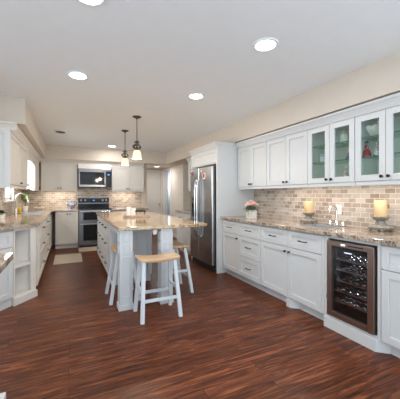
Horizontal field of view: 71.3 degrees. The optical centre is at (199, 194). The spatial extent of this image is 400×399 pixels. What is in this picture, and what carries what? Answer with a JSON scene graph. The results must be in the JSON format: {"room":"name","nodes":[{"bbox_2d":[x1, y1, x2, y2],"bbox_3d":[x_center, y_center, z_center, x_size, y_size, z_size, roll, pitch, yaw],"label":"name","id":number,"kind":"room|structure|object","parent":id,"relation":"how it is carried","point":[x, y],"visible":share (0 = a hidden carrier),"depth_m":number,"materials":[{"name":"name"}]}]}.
{"room":"kitchen","nodes":[
{"label":"kitchen","id":0,"kind":"room"},
{"bbox_2d":[4,188,11,202],"bbox_3d":[-3.275,0.040,4.471,0.120,2.440,4.880,0,0,-25],"label":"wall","id":1,"kind":"structure","parent":0,"point":[6,189],"depth_m":5.40,"materials":[{"name":"beige paint"}]},
{"bbox_2d":[4,188,14,201],"bbox_3d":[-3.516,-0.352,5.087,0.170,0.955,0.940,0,0,-25],"label":"window","id":2,"kind":"structure","parent":1,"relation":"in","point":[8,197],"depth_m":5.38,"materials":[{"name":"white paint"}]},
{"bbox_2d":[0,188,22,214],"bbox_3d":[-3.277,0.103,4.629,0.012,0.486,4.568,0,0,-25],"label":"backsplash","id":3,"kind":"structure","parent":1,"relation":"attached to","point":[9,207],"depth_m":5.21,"materials":[{"name":"tile"}]},
{"bbox_2d":[0,129,28,189],"bbox_3d":[-2.693,-0.427,3.861,0.405,0.685,1.518,0,0,-25],"label":"upper cabinet","id":4,"kind":"object","parent":1,"relation":"attached to","point":[13,154],"visible":1,"depth_m":3.46,"materials":[{"name":"beige paint"}]},
{"bbox_2d":[10,185,26,189],"bbox_3d":[-2.560,-0.107,3.934,0.018,0.034,1.498,0,0,-25],"label":"light","id":5,"kind":"object","parent":4,"relation":"attached to","point":[11,186],"depth_m":3.94,"materials":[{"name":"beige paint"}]},
{"bbox_2d":[0,121,41,161],"bbox_3d":[-3.109,-0.803,4.785,0.448,0.086,3.654,0,0,-25],"label":"crown molding","id":6,"kind":"structure","parent":4,"relation":"attached to","point":[8,125],"depth_m":3.70,"materials":[{"name":"beige paint"}]},
{"bbox_2d":[28,150,34,166],"bbox_3d":[-3.116,-0.670,5.143,0.020,0.200,1.156,0,0,-25],"label":"arched valance","id":7,"kind":"object","parent":4,"relation":"attached to","point":[31,157],"visible":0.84,"depth_m":5.10,"materials":[{"name":"beige paint"}]},
{"bbox_2d":[0,95,45,157],"bbox_3d":[-3.099,-1.020,4.847,0.520,0.320,3.470,0,0,-25],"label":"soffit","id":8,"kind":"object","parent":1,"relation":"attached to","point":[13,109],"depth_m":3.40,"materials":[{"name":"beige paint"}]},
{"bbox_2d":[14,158,39,190],"bbox_3d":[-3.720,-0.430,6.044,0.405,0.680,0.983,0,0,-25],"label":"upper cabinet","id":9,"kind":"object","parent":1,"relation":"attached to","point":[33,172],"visible":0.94,"depth_m":5.66,"materials":[{"name":"beige paint"}]},
{"bbox_2d":[38,161,146,244],"bbox_3d":[-2.974,0.040,7.376,3.140,2.440,0.120,0,0,-25],"label":"wall","id":10,"kind":"structure","parent":0,"point":[143,194],"depth_m":7.22,"materials":[{"name":"beige paint"}]},
{"bbox_2d":[41,163,76,190],"bbox_3d":[-3.464,-0.430,6.880,0.788,0.680,0.360,0,0,-25],"label":"upper cabinet","id":11,"kind":"object","parent":10,"relation":"attached to","point":[54,176],"visible":0.99,"depth_m":6.73,"materials":[{"name":"beige paint"}]},
{"bbox_2d":[41,190,76,190],"bbox_3d":[-3.409,-0.107,6.763,0.788,0.034,0.018,0,0,-25],"label":"light","id":12,"kind":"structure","parent":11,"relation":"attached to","point":[41,190],"depth_m":6.75,"materials":[{"name":"beige paint"}]},
{"bbox_2d":[23,186,140,208],"bbox_3d":[-2.958,0.063,7.310,2.848,0.566,0.012,0,0,-25],"label":"backsplash","id":13,"kind":"structure","parent":10,"relation":"attached to","point":[48,199],"depth_m":7.20,"materials":[{"name":"stone"}]},
{"bbox_2d":[77,164,111,169],"bbox_3d":[-2.731,-0.713,7.214,0.800,0.115,0.380,0,0,-25],"label":"upper cabinet","id":14,"kind":"object","parent":10,"relation":"attached to","point":[79,166],"visible":0.98,"depth_m":7.04,"materials":[{"name":"beige paint"}]},
{"bbox_2d":[41,158,144,166],"bbox_3d":[-2.632,-0.809,7.072,2.460,0.099,0.060,0,0,-25],"label":"crown molding","id":15,"kind":"structure","parent":14,"relation":"attached to","point":[58,161],"depth_m":6.97,"materials":[{"name":"beige paint"}]},
{"bbox_2d":[78,169,110,187],"bbox_3d":[-2.707,-0.427,7.162,0.770,0.450,0.475,0,0,-25],"label":"microwave","id":16,"kind":"object","parent":14,"relation":"attached to","point":[86,177],"visible":1,"depth_m":6.99,"materials":[{"name":"silver metal"}]},
{"bbox_2d":[45,145,165,168],"bbox_3d":[-2.870,-1.020,7.800,3.449,0.320,1.680,0,0,-25],"label":"soffit","id":17,"kind":"object","parent":10,"relation":"attached to","point":[151,159],"depth_m":7.04,"materials":[{"name":"beige paint"}]},
{"bbox_2d":[110,166,143,191],"bbox_3d":[-1.979,-0.430,7.579,0.846,0.680,0.360,0,0,-25],"label":"upper cabinet","id":18,"kind":"object","parent":10,"relation":"attached to","point":[123,178],"visible":1,"depth_m":7.43,"materials":[{"name":"beige paint"}]},
{"bbox_2d":[112,190,143,191],"bbox_3d":[-1.924,-0.107,7.462,0.846,0.034,0.018,0,0,-25],"label":"light","id":19,"kind":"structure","parent":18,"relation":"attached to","point":[112,190],"depth_m":7.45,"materials":[{"name":"beige paint"}]},
{"bbox_2d":[147,169,160,213],"bbox_3d":[-1.642,0.040,9.373,0.970,2.440,0.120,0,0,-25],"label":"wall","id":20,"kind":"structure","parent":0,"point":[147,169],"depth_m":9.48,"materials":[{"name":"beige paint"}]},
{"bbox_2d":[147,172,159,231],"bbox_3d":[-1.568,0.242,9.344,0.510,2.015,0.105,0,0,-25],"label":"door","id":21,"kind":"structure","parent":20,"relation":"in","point":[153,178],"depth_m":9.37,"materials":[{"name":"white paint"}]},
{"bbox_2d":[147,170,161,213],"bbox_3d":[-1.573,0.210,9.329,0.638,2.100,0.018,0,0,-25],"label":"trim","id":22,"kind":"structure","parent":20,"relation":"attached to","point":[147,170],"depth_m":9.45,"materials":[{"name":"white paint"}]},
{"bbox_2d":[167,171,169,215],"bbox_3d":[0.336,0.040,9.961,3.110,2.440,3.340,0,0,-25],"label":"wall","id":23,"kind":"structure","parent":0,"point":[168,172],"depth_m":10.93,"materials":[{"name":"white paint"}]},
{"bbox_2d":[152,51,399,169],"bbox_3d":[0.699,-1.020,5.479,1.030,0.320,8.920,0,0,-25],"label":"soffit","id":24,"kind":"object","parent":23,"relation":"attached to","point":[378,79],"depth_m":3.07,"materials":[{"name":"beige paint"}]},
{"bbox_2d":[162,164,189,233],"bbox_3d":[-0.547,0.040,8.761,0.730,2.440,1.920,0,0,-25],"label":"wall","id":25,"kind":"structure","parent":0,"point":[180,172],"depth_m":7.99,"materials":[{"name":"beige paint"}]},
{"bbox_2d":[163,167,171,215],"bbox_3d":[-1.014,0.205,9.016,0.138,2.110,0.860,0,0,-25],"label":"trim","id":26,"kind":"structure","parent":25,"relation":"attached to","point":[170,169],"depth_m":9.30,"materials":[{"name":"white paint"}]},
{"bbox_2d":[0,0,399,152],"bbox_3d":[-1.341,-1.230,4.729,10.800,0.100,11.500,0,0,-25],"label":"ceiling","id":27,"kind":"structure","parent":0,"point":[143,58],"depth_m":2.37,"materials":[{"name":"paint"}]},
{"bbox_2d":[54,130,66,132],"bbox_3d":[-2.571,-1.163,5.134,0.220,0.032,0.220,0,0,-25],"label":"recessed light","id":28,"kind":"object","parent":27,"relation":"in","point":[56,131],"visible":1,"depth_m":5.09,"materials":[{"name":"paint"}]},
{"bbox_2d":[67,71,88,79],"bbox_3d":[-1.201,-1.175,2.740,0.200,0.009,0.200,0,0,-25],"label":"recessed light","id":29,"kind":"object","parent":27,"relation":"in","point":[78,75],"visible":1,"depth_m":2.73,"materials":[{"name":"paint"}]},
{"bbox_2d":[77,0,105,6],"bbox_3d":[-0.654,-1.175,1.637,0.200,0.009,0.200,0,0,-25],"label":"recessed light","id":30,"kind":"object","parent":27,"relation":"in","point":[93,3],"visible":1,"depth_m":1.70,"materials":[{"name":"white"}]},
{"bbox_2d":[121,130,128,165],"bbox_3d":[-1.373,-0.863,5.101,0.134,0.635,0.134,0,0,-8],"label":"pendant light","id":31,"kind":"object","parent":27,"relation":"hanging from","point":[124,162],"visible":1,"depth_m":5.07,"materials":[{"name":"white glass"}]},
{"bbox_2d":[132,115,140,158],"bbox_3d":[-0.950,-0.863,4.195,0.134,0.635,0.134,0,0,-8],"label":"pendant light","id":32,"kind":"object","parent":27,"relation":"hanging from","point":[136,153],"visible":1,"depth_m":4.16,"materials":[{"name":"glass"}]},
{"bbox_2d":[188,93,203,98],"bbox_3d":[-0.046,-1.175,3.316,0.200,0.009,0.200,0,0,-25],"label":"recessed light","id":33,"kind":"object","parent":27,"relation":"in","point":[192,95],"visible":1,"depth_m":3.31,"materials":[{"name":"white"}]},
{"bbox_2d":[252,37,278,51],"bbox_3d":[0.513,-1.175,2.184,0.200,0.009,0.200,0,0,-25],"label":"recessed light","id":34,"kind":"object","parent":27,"relation":"in","point":[266,44],"visible":1,"depth_m":2.17,"materials":[{"name":"white"}]},
{"bbox_2d":[0,232,399,398],"bbox_3d":[-1.341,1.310,4.729,10.800,0.100,11.500,0,0,-25],"label":"floor","id":35,"kind":"structure","parent":0,"point":[233,338],"depth_m":2.29,"materials":[{"name":"brown wood"}]},
{"bbox_2d":[0,392,5,398],"bbox_3d":[-1.116,0.824,0.809,0.660,0.873,1.535,0,0,-25],"label":"base cabinet","id":36,"kind":"object","parent":35,"relation":"on","point":[2,395],"visible":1,"depth_m":1.61,"materials":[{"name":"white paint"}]},
{"bbox_2d":[0,253,12,273],"bbox_3d":[-1.122,0.365,0.798,0.750,0.039,1.600,0,0,-25],"label":"countertop","id":37,"kind":"structure","parent":36,"relation":"on","point":[5,258],"depth_m":1.52,"materials":[{"name":"beige stone"}]},
{"bbox_2d":[0,230,12,310],"bbox_3d":[-2.294,0.824,2.844,0.307,0.873,0.677,0,0,12],"label":"base cabinet","id":38,"kind":"object","parent":35,"relation":"on","point":[6,237],"visible":0.91,"depth_m":3.08,"materials":[{"name":"white paint"}]},
{"bbox_2d":[11,226,37,305],"bbox_3d":[-2.200,0.824,3.339,0.278,0.873,0.349,0,0,12],"label":"corner shelf unit","id":39,"kind":"object","parent":35,"relation":"on","point":[24,239],"visible":0.63,"depth_m":3.39,"materials":[{"name":"beige paint"}]},
{"bbox_2d":[36,221,45,285],"bbox_3d":[-2.595,0.824,3.986,0.657,0.873,1.271,0,0,-25],"label":"base cabinet","id":40,"kind":"object","parent":35,"relation":"on","point":[40,230],"visible":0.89,"depth_m":3.90,"materials":[{"name":"beige paint"}]},
{"bbox_2d":[0,208,78,230],"bbox_3d":[-2.701,0.365,4.812,1.207,0.039,4.750,0,0,-25],"label":"countertop","id":41,"kind":"structure","parent":40,"relation":"on","point":[11,221],"depth_m":3.94,"materials":[{"name":"beige stone"}]},
{"bbox_2d":[0,210,6,218],"bbox_3d":[-2.936,0.282,4.118,0.151,0.126,0.165,0,0,-25],"label":"potted plant","id":42,"kind":"object","parent":41,"relation":"on","point":[3,213],"visible":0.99,"depth_m":4.10,"materials":[{"name":"green plant"}]},
{"bbox_2d":[17,204,21,212],"bbox_3d":[-3.491,0.262,5.386,0.068,0.166,0.067,0,0,-25],"label":"soap bottle","id":43,"kind":"object","parent":41,"relation":"on","point":[19,207],"visible":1,"depth_m":5.37,"materials":[{"name":"yellow plastic"}]},
{"bbox_2d":[14,193,28,213],"bbox_3d":[-3.329,0.154,5.217,0.245,0.383,0.132,0,0,-25],"label":"kitchen faucet","id":44,"kind":"object","parent":41,"relation":"on","point":[27,199],"visible":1,"depth_m":5.14,"materials":[{"name":"silver metal"}]},
{"bbox_2d":[21,193,28,210],"bbox_3d":[-3.867,0.154,6.162,0.184,0.382,0.183,0,0,-25],"label":"topiary","id":45,"kind":"object","parent":41,"relation":"on","point":[23,197],"visible":0.77,"depth_m":6.11,"materials":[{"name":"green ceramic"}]},
{"bbox_2d":[18,212,43,214],"bbox_3d":[-3.129,0.411,5.181,0.374,0.137,0.704,0,0,-25],"label":"sink","id":46,"kind":"object","parent":41,"relation":"in","point":[28,213],"visible":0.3,"depth_m":5.46,"materials":[{"name":"metal"}]},
{"bbox_2d":[65,201,76,208],"bbox_3d":[-3.200,0.243,6.916,0.218,0.205,0.176,0,0,12],"label":"pitcher","id":47,"kind":"object","parent":41,"relation":"on","point":[70,204],"visible":0.99,"depth_m":6.87,"materials":[{"name":"white ceramic"}]},
{"bbox_2d":[45,216,49,262],"bbox_3d":[-3.090,0.824,5.038,0.657,0.873,1.046,0,0,-25],"label":"base cabinet","id":48,"kind":"object","parent":35,"relation":"on","point":[47,221],"visible":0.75,"depth_m":5.14,"materials":[{"name":"beige paint"}]},
{"bbox_2d":[49,214,52,250],"bbox_3d":[-3.498,0.824,5.894,0.650,0.873,0.843,0,0,-25],"label":"base cabinet","id":49,"kind":"object","parent":35,"relation":"on","point":[50,214],"visible":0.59,"depth_m":6.03,"materials":[{"name":"beige paint"}]},
{"bbox_2d":[55,211,77,248],"bbox_3d":[-3.248,0.824,6.807,0.486,0.873,0.645,0,0,-25],"label":"base cabinet","id":50,"kind":"object","parent":35,"relation":"on","point":[66,223],"visible":0.98,"depth_m":6.55,"materials":[{"name":"beige paint"}]},
{"bbox_2d":[53,253,82,264],"bbox_3d":[-2.606,1.255,5.510,0.495,0.010,0.870,0,0,-25],"label":"rug","id":51,"kind":"object","parent":35,"relation":"on","point":[64,258],"visible":1,"depth_m":5.44,"materials":[{"name":"beige fabric"}]},
{"bbox_2d":[78,247,96,251],"bbox_3d":[-2.450,1.255,6.522,0.720,0.010,0.490,0,0,-25],"label":"rug","id":52,"kind":"object","parent":35,"relation":"on","point":[84,249],"visible":0.53,"depth_m":6.39,"materials":[{"name":"beige fabric"}]},
{"bbox_2d":[78,197,111,246],"bbox_3d":[-2.663,0.660,7.052,0.760,1.200,0.711,0,0,-25],"label":"range","id":53,"kind":"object","parent":35,"relation":"on","point":[88,207],"visible":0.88,"depth_m":6.76,"materials":[{"name":"silver metal"}]},
{"bbox_2d":[78,207,111,209],"bbox_3d":[-2.663,0.344,7.052,0.760,0.020,0.600,0,0,-25],"label":"cooktop","id":54,"kind":"object","parent":53,"relation":"in","point":[79,208],"depth_m":6.91,"materials":[{"name":"black ceramic"}]},
{"bbox_2d":[105,244,140,304],"bbox_3d":[-0.960,0.948,3.450,0.367,0.624,0.438,0,0,-25],"label":"bar stool","id":55,"kind":"object","parent":35,"relation":"on","point":[113,246],"visible":0.48,"depth_m":3.32,"materials":[{"name":"white paint"}]},
{"bbox_2d":[96,216,173,311],"bbox_3d":[-1.182,0.823,4.378,0.643,0.874,2.750,0,0,-25],"label":"kitchen island","id":56,"kind":"object","parent":35,"relation":"on","point":[107,235],"visible":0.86,"depth_m":3.25,"materials":[{"name":"white wood"}]},
{"bbox_2d":[96,211,206,230],"bbox_3d":[-0.985,0.365,4.466,1.060,0.039,2.820,0,0,-25],"label":"island countertop","id":57,"kind":"structure","parent":56,"relation":"on","point":[115,219],"depth_m":3.64,"materials":[{"name":"stone"}]},
{"bbox_2d":[123,210,148,217],"bbox_3d":[-1.013,0.298,4.419,0.400,0.094,0.240,0,0,-13],"label":"serving tray","id":58,"kind":"object","parent":57,"relation":"on","point":[144,211],"visible":0.98,"depth_m":4.32,"materials":[{"name":"brown wood"}]},
{"bbox_2d":[126,207,130,214],"bbox_3d":[-1.126,0.256,4.377,0.066,0.153,0.066,0,0,-25],"label":"candle","id":59,"kind":"object","parent":58,"relation":"on","point":[128,209],"visible":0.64,"depth_m":4.35,"materials":[{"name":"white wax"}]},
{"bbox_2d":[131,208,135,214],"bbox_3d":[-1.066,0.266,4.438,0.076,0.133,0.076,0,0,-25],"label":"candle","id":60,"kind":"object","parent":58,"relation":"on","point":[133,210],"visible":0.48,"depth_m":4.40,"materials":[{"name":"white wax"}]},
{"bbox_2d":[133,252,182,324],"bbox_3d":[-0.453,0.948,2.959,0.438,0.624,0.367,0,0,-25],"label":"bar stool","id":61,"kind":"object","parent":35,"relation":"on","point":[171,256],"visible":1,"depth_m":2.91,"materials":[{"name":"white wood"}]},
{"bbox_2d":[157,240,193,292],"bbox_3d":[-0.337,0.948,3.710,0.367,0.624,0.438,0,0,-25],"label":"bar stool","id":62,"kind":"object","parent":35,"relation":"on","point":[176,244],"visible":0.58,"depth_m":3.58,"materials":[{"name":"white paint"}]},
{"bbox_2d":[177,212,189,254],"bbox_3d":[-0.059,0.824,6.034,0.637,0.873,1.028,0,0,-25],"label":"base cabinet","id":63,"kind":"object","parent":35,"relation":"on","point":[183,234],"visible":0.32,"depth_m":5.95,"materials":[{"name":"white paint"}]},
{"bbox_2d":[175,210,189,213],"bbox_3d":[-0.045,0.365,6.049,0.669,0.039,1.055,0,0,-25],"label":"countertop","id":64,"kind":"structure","parent":63,"relation":"on","point":[180,211],"depth_m":6.04,"materials":[{"name":"beige stone"}]},
{"bbox_2d":[190,165,215,271],"bbox_3d":[0.306,0.390,5.065,0.812,1.740,0.905,0,0,-25],"label":"refrigerator","id":65,"kind":"object","parent":35,"relation":"on","point":[202,191],"visible":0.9,"depth_m":4.80,"materials":[{"name":"silver metal"}]},
{"bbox_2d":[189,141,253,273],"bbox_3d":[0.366,0.201,5.049,0.769,2.119,1.095,0,0,-25],"label":"refrigerator surround","id":66,"kind":"object","parent":35,"relation":"on","point":[230,201],"visible":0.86,"depth_m":4.56,"materials":[{"name":"white paint"}]},
{"bbox_2d":[222,219,242,280],"bbox_3d":[0.713,0.824,4.395,0.637,0.873,0.476,0,0,-25],"label":"base cabinet","id":67,"kind":"object","parent":35,"relation":"on","point":[230,235],"visible":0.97,"depth_m":4.27,"materials":[{"name":"white paint"}]},
{"bbox_2d":[220,216,399,246],"bbox_3d":[1.294,0.365,3.203,0.669,0.039,3.135,0,0,-25],"label":"countertop","id":68,"kind":"structure","parent":67,"relation":"on","point":[386,237],"depth_m":2.78,"materials":[{"name":"beige stone"}]},
{"bbox_2d":[243,200,259,218],"bbox_3d":[0.759,0.210,4.114,0.286,0.270,0.281,0,0,-10],"label":"flower arrangement","id":69,"kind":"object","parent":68,"relation":"on","point":[251,211],"visible":1,"depth_m":4.05,"materials":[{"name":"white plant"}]},
{"bbox_2d":[300,212,317,222],"bbox_3d":[1.353,0.281,3.466,0.205,0.127,0.205,0,0,-25],"label":"candle holder","id":70,"kind":"object","parent":68,"relation":"on","point":[308,218],"visible":0.97,"depth_m":3.42,"materials":[{"name":"grey stone"}]},
{"bbox_2d":[304,201,312,212],"bbox_3d":[1.353,0.145,3.466,0.108,0.144,0.108,0,0,-25],"label":"pillar candle","id":71,"kind":"object","parent":70,"relation":"on","point":[308,205],"visible":1,"depth_m":3.42,"materials":[{"name":"beige wax"}]},
{"bbox_2d":[300,224,345,228],"bbox_3d":[1.333,0.396,3.086,0.304,0.107,0.414,0,0,-25],"label":"sink","id":72,"kind":"object","parent":68,"relation":"in","point":[307,225],"visible":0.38,"depth_m":3.19,"materials":[{"name":"metal"}]},
{"bbox_2d":[323,205,348,226],"bbox_3d":[1.504,0.228,3.139,0.147,0.236,0.338,0,0,-25],"label":"bar faucet","id":73,"kind":"object","parent":68,"relation":"on","point":[331,206],"visible":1,"depth_m":3.14,"materials":[{"name":"silver metal"}]},
{"bbox_2d":[367,216,393,231],"bbox_3d":[1.751,0.276,2.703,0.222,0.138,0.222,0,0,45],"label":"candle holder","id":74,"kind":"object","parent":68,"relation":"on","point":[380,224],"visible":0.98,"depth_m":2.65,"materials":[{"name":"grey stone"}]},
{"bbox_2d":[374,200,386,216],"bbox_3d":[1.751,0.127,2.703,0.112,0.159,0.112,0,0,-25],"label":"pillar candle","id":75,"kind":"object","parent":74,"relation":"on","point":[380,206],"visible":0.99,"depth_m":2.66,"materials":[{"name":"beige wax"}]},
{"bbox_2d":[371,216,389,220],"bbox_3d":[1.751,0.229,2.703,0.161,0.043,0.161,0,0,45],"label":"bowl","id":76,"kind":"object","parent":74,"relation":"on","point":[376,218],"depth_m":2.65,"materials":[{"name":"grey stone"}]},
{"bbox_2d":[239,222,264,291],"bbox_3d":[0.925,0.824,3.945,0.637,0.873,0.506,0,0,-25],"label":"base cabinet","id":77,"kind":"object","parent":35,"relation":"on","point":[250,240],"visible":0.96,"depth_m":3.81,"materials":[{"name":"white paint"}]},
{"bbox_2d":[261,226,323,320],"bbox_3d":[1.246,0.824,3.263,0.637,0.873,0.990,0,0,-25],"label":"base cabinet","id":78,"kind":"object","parent":35,"relation":"on","point":[292,262],"visible":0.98,"depth_m":3.06,"materials":[{"name":"white paint"}]},
{"bbox_2d":[324,235,390,353],"bbox_3d":[1.591,0.824,2.558,0.612,0.873,0.574,0,0,-25],"label":"surround","id":79,"kind":"object","parent":35,"relation":"on","point":[374,343],"visible":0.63,"depth_m":2.37,"materials":[{"name":"white paint"}]},
{"bbox_2d":[326,238,377,334],"bbox_3d":[1.554,0.773,2.554,0.604,0.716,0.466,0,0,-25],"label":"wine cooler","id":80,"kind":"object","parent":79,"relation":"in","point":[352,267],"visible":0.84,"depth_m":2.59,"materials":[{"name":"brown metal"}]},
{"bbox_2d":[381,245,399,357],"bbox_3d":[1.815,0.824,2.054,0.637,0.873,0.598,0,0,-25],"label":"base cabinet","id":81,"kind":"object","parent":35,"relation":"on","point":[390,255],"visible":0.98,"depth_m":2.15,"materials":[{"name":"white paint"}]},
{"bbox_3d":[-1.923,0.824,7.427,0.873,0.873,0.652,0,0,-25],"label":"base cabinet","id":82,"kind":"object","parent":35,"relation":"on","visible":0},
{"bbox_2d":[112,207,148,209],"bbox_3d":[-1.912,0.365,7.444,0.922,0.039,0.659,0,0,-25],"label":"countertop","id":83,"kind":"structure","parent":82,"relation":"on","point":[124,208],"depth_m":7.24,"materials":[{"name":"beige stone"}]},
{"bbox_3d":[1.352,0.040,4.725,0.730,2.440,7.000,0,0,-25],"label":"wall","id":84,"kind":"structure","parent":0,"visible":0},
{"bbox_2d":[188,162,190,190],"bbox_3d":[0.081,-0.430,6.100,0.360,0.680,1.028,0,0,-25],"label":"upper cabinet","id":85,"kind":"object","parent":84,"relation":"attached to","point":[189,163],"visible":0.16,"depth_m":6.45,"materials":[{"name":"white paint"}]},
{"bbox_2d":[238,141,266,189],"bbox_3d":[0.914,-0.430,4.329,0.360,0.680,0.742,0,0,-25],"label":"upper cabinet","id":86,"kind":"object","parent":84,"relation":"attached to","point":[252,159],"visible":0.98,"depth_m":4.22,"materials":[{"name":"white paint"}]},
{"bbox_2d":[235,92,399,148],"bbox_3d":[1.165,-0.803,3.379,0.054,0.086,2.677,0,0,-25],"label":"crown molding","id":87,"kind":"structure","parent":86,"relation":"attached to","point":[392,100],"depth_m":2.93,"materials":[{"name":"white paint"}]},
{"bbox_2d":[267,130,308,188],"bbox_3d":[1.232,-0.430,3.653,0.360,0.680,0.744,0,0,-25],"label":"upper cabinet","id":88,"kind":"object","parent":84,"relation":"attached to","point":[287,156],"visible":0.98,"depth_m":3.53,"materials":[{"name":"white paint"}]},
{"bbox_2d":[267,184,308,188],"bbox_3d":[1.115,-0.107,3.598,0.018,0.034,0.744,0,0,-25],"label":"light","id":89,"kind":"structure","parent":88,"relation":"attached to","point":[269,186],"depth_m":3.57,"materials":[{"name":"white paint"}]},
{"bbox_2d":[254,184,399,230],"bbox_3d":[1.673,0.103,3.172,0.012,0.486,3.515,0,0,-25],"label":"backsplash","id":90,"kind":"structure","parent":84,"relation":"attached to","point":[357,202],"depth_m":3.34,"materials":[{"name":"tile"}]},
{"bbox_2d":[308,117,355,186],"bbox_3d":[1.517,-0.430,3.047,0.360,0.680,0.589,0,0,-25],"label":"upper cabinet","id":91,"kind":"object","parent":84,"relation":"attached to","point":[325,139],"visible":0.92,"depth_m":3.10,"materials":[{"name":"white paint"}]},
{"bbox_2d":[320,154,324,161],"bbox_3d":[1.423,-0.417,3.223,0.060,0.100,0.012,0,0,35],"label":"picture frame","id":92,"kind":"object","parent":91,"relation":"on","point":[322,157],"visible":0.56,"depth_m":3.22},
{"bbox_2d":[309,182,355,186],"bbox_3d":[1.400,-0.107,2.992,0.018,0.034,0.589,0,0,-25],"label":"light","id":93,"kind":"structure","parent":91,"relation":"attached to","point":[311,184],"depth_m":2.98,"materials":[{"name":"white paint"}]},
{"bbox_2d":[340,131,348,143],"bbox_3d":[1.554,-0.621,2.991,0.090,0.137,0.090,0,0,-25],"label":"canister","id":94,"kind":"object","parent":91,"relation":"on","point":[344,136],"visible":0.88,"depth_m":2.96,"materials":[{"name":"ceramic"}]},
{"bbox_2d":[342,166,348,176],"bbox_3d":[1.537,-0.227,2.934,0.090,0.161,0.090,0,0,-25],"label":"figurine","id":95,"kind":"object","parent":91,"relation":"in","point":[345,171],"visible":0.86,"depth_m":2.92,"materials":[{"name":"white ceramic"}]},
{"bbox_2d":[336,204,341,214],"bbox_3d":[1.622,0.170,3.256,0.008,0.116,0.072,0,0,-25],"label":"wall outlet","id":96,"kind":"object","parent":84,"relation":"attached to","point":[339,207],"visible":0.85,"depth_m":3.25,"materials":[{"name":"white plastic"}]},
{"bbox_2d":[355,105,399,185],"bbox_3d":[1.769,-0.430,2.511,0.360,0.680,0.589,0,0,-25],"label":"upper cabinet","id":97,"kind":"object","parent":84,"relation":"attached to","point":[384,169],"visible":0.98,"depth_m":2.61,"materials":[{"name":"white paint"}]},
{"bbox_2d":[362,141,371,157],"bbox_3d":[1.633,-0.448,2.730,0.090,0.161,0.090,0,0,-25],"label":"figurine","id":98,"kind":"object","parent":97,"relation":"on","point":[366,152],"visible":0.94,"depth_m":2.71,"materials":[{"name":"red ceramic"}]},
{"bbox_2d":[365,124,378,137],"bbox_3d":[1.708,-0.615,2.699,0.189,0.113,0.184,0,0,-25],"label":"shell dish","id":99,"kind":"object","parent":97,"relation":"on","point":[373,130],"visible":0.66,"depth_m":2.66,"materials":[{"name":"white ceramic"}]},
{"bbox_2d":[373,143,378,156],"bbox_3d":[1.689,-0.432,2.657,0.072,0.129,0.072,0,0,-25],"label":"figurine","id":100,"kind":"object","parent":97,"relation":"on","point":[376,152],"visible":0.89,"depth_m":2.65,"materials":[{"name":"white ceramic"}]},
{"bbox_2d":[356,180,399,185],"bbox_3d":[1.653,-0.107,2.456,0.018,0.034,0.589,0,0,-25],"label":"light","id":101,"kind":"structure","parent":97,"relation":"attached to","point":[358,182],"depth_m":2.53,"materials":[{"name":"white paint"}]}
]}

